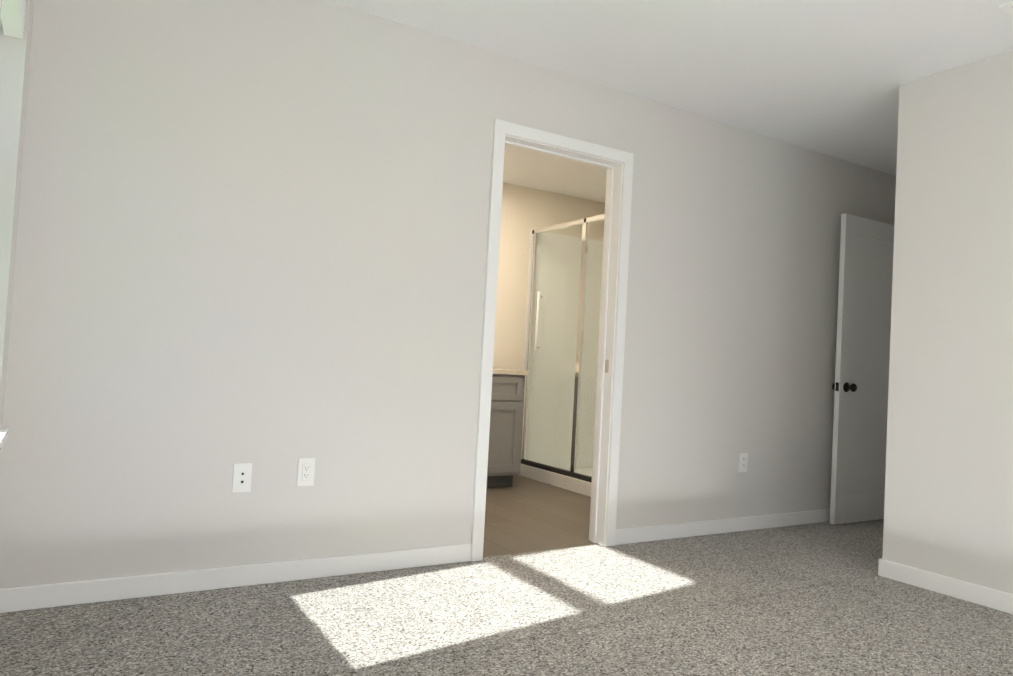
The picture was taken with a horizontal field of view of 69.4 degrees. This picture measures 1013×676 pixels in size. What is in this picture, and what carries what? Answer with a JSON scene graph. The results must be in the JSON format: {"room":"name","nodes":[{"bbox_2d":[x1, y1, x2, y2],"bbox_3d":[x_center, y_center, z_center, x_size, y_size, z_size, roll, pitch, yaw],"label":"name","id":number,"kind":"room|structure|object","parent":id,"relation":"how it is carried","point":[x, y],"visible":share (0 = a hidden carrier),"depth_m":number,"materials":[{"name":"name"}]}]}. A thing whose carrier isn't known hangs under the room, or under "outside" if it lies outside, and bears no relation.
{"room":"empty bedroom","nodes":[
{"label":"empty bedroom","id":0,"kind":"room"},
{"bbox_2d":[0,0,33,454],"bbox_3d":[-0.706,-0.282,0.751,0.160,2.440,4.320,4,-2,-31],"label":"wall","id":1,"kind":"structure","parent":0,"point":[14,63],"depth_m":2.31,"materials":[{"name":"beige paint"}]},
{"bbox_2d":[0,588,3,600],"bbox_3d":[-0.693,0.900,0.759,0.017,0.082,4.080,4,-2,-31],"label":"baseboard","id":2,"kind":"structure","parent":1,"relation":"attached to","point":[1,590],"depth_m":2.50,"materials":[{"name":"white wood"}]},
{"bbox_2d":[0,0,25,449],"bbox_3d":[-1.379,-0.478,1.892,0.198,1.567,0.970,4,-2,-31],"label":"double-hung window","id":3,"kind":"structure","parent":1,"relation":"in","point":[13,13],"depth_m":2.19,"materials":[{"name":"white plastic"}]},
{"bbox_2d":[0,0,895,588],"bbox_3d":[0.588,-0.110,4.003,5.450,2.440,0.120,4,-2,-31],"label":"wall","id":4,"kind":"structure","parent":0,"point":[254,232],"depth_m":3.10,"materials":[{"name":"beige paint"}]},
{"bbox_2d":[0,543,471,612],"bbox_3d":[-0.950,0.957,2.982,1.840,0.082,0.017,4,-2,-31],"label":"baseboard","id":5,"kind":"structure","parent":4,"relation":"attached to","point":[13,599],"depth_m":2.87,"materials":[{"name":"white wood"}]},
{"bbox_2d":[232,463,251,492],"bbox_3d":[-1.055,0.558,2.922,0.070,0.115,0.009,4,-2,-31],"label":"outlet","id":6,"kind":"object","parent":4,"relation":"attached to","point":[242,473],"visible":1,"depth_m":2.92,"materials":[{"name":"white plastic"}]},
{"bbox_2d":[297,458,314,485],"bbox_3d":[-0.837,0.560,3.056,0.070,0.115,0.009,4,-2,-31],"label":"electrical outlet","id":7,"kind":"object","parent":4,"relation":"attached to","point":[306,471],"visible":1,"depth_m":3.05,"materials":[{"name":"white plastic"}]},
{"bbox_2d":[471,119,633,560],"bbox_3d":[0.224,0.026,3.780,0.875,2.115,0.152,4,-2,-31],"label":"door frame","id":8,"kind":"structure","parent":4,"relation":"attached to","point":[617,164],"depth_m":3.91,"materials":[{"name":"white wood"}]},
{"bbox_2d":[615,509,829,544],"bbox_3d":[1.679,1.148,4.589,2.585,0.082,0.017,4,-2,-31],"label":"baseboard","id":9,"kind":"structure","parent":4,"relation":"attached to","point":[690,529],"depth_m":4.32,"materials":[{"name":"white wood"}]},
{"bbox_2d":[739,453,747,471],"bbox_3d":[1.442,0.758,4.449,0.070,0.115,0.009,4,-2,-31],"label":"electrical outlet","id":10,"kind":"object","parent":4,"relation":"attached to","point":[743,461],"visible":1,"depth_m":4.44,"materials":[{"name":"white plastic"}]},
{"bbox_2d":[0,519,1012,675],"bbox_3d":[1.572,1.153,2.090,5.610,0.100,4.230,4,-2,-31],"label":"floor carpet","id":11,"kind":"object","parent":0,"point":[819,599],"visible":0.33,"depth_m":2.69,"materials":[{"name":"grey carpet"}]},
{"bbox_2d":[483,475,599,556],"bbox_3d":[0.122,1.170,5.008,3.200,0.100,2.260,4,-2,-31],"label":"floor","id":12,"kind":"structure","parent":0,"point":[523,514],"depth_m":4.48,"materials":[{"name":"tile"}]},
{"bbox_2d":[486,368,528,487],"bbox_3d":[-0.388,0.599,5.525,0.924,1.019,0.596,4,-2,-31],"label":"vanity cabinet","id":13,"kind":"object","parent":12,"relation":"on","point":[506,427],"visible":0.21,"depth_m":5.46,"materials":[{"name":"grey paint"}]},
{"bbox_2d":[519,214,604,496],"bbox_3d":[0.896,0.142,5.814,0.922,2.085,1.442,4,-2,-31],"label":"shower enclosure","id":14,"kind":"object","parent":12,"relation":"on","point":[562,319],"visible":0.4,"depth_m":6.32,"materials":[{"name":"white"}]},
{"bbox_2d":[493,182,604,369],"bbox_3d":[-0.369,-0.098,5.961,3.200,2.440,0.120,4,-2,-31],"label":"wall","id":15,"kind":"structure","parent":0,"point":[525,211],"depth_m":6.18,"materials":[{"name":"paint"}]},
{"bbox_2d":[326,0,1012,202],"bbox_3d":[1.116,-1.382,3.135,5.610,0.100,6.490,4,-2,-31],"label":"ceiling","id":16,"kind":"structure","parent":0,"point":[827,77],"depth_m":3.39,"materials":[{"name":"white paint"}]},
{"bbox_2d":[999,1,1012,15],"bbox_3d":[2.165,-1.282,2.801,0.346,0.009,0.351,4,-2,-31],"label":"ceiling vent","id":17,"kind":"object","parent":16,"relation":"in","point":[1007,7],"visible":1,"depth_m":2.86,"materials":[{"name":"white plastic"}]},
{"bbox_2d":[882,50,1012,593],"bbox_3d":[2.801,-0.048,2.267,0.120,2.440,3.250,4,-2,-31],"label":"wall","id":18,"kind":"structure","parent":0,"point":[948,506],"depth_m":3.37,"materials":[{"name":"beige paint"}]},
{"bbox_2d":[878,558,1012,613],"bbox_3d":[2.640,1.124,2.264,0.021,0.082,3.113,4,-2,-31],"label":"baseboard","id":19,"kind":"structure","parent":18,"relation":"attached to","point":[970,592],"depth_m":3.31,"materials":[{"name":"white wood"}]},
{"bbox_3d":[3.137,0.054,4.933,0.120,2.440,0.950,4,-2,-31],"label":"wall","id":20,"kind":"structure","parent":0,"visible":0},
{"bbox_2d":[830,213,893,524],"bbox_3d":[2.511,0.220,4.976,0.821,2.023,0.157,4,-2,-31],"label":"open entry door","id":21,"kind":"structure","parent":20,"relation":"in","point":[860,386],"depth_m":4.89,"materials":[{"name":"white paint"}]}
]}

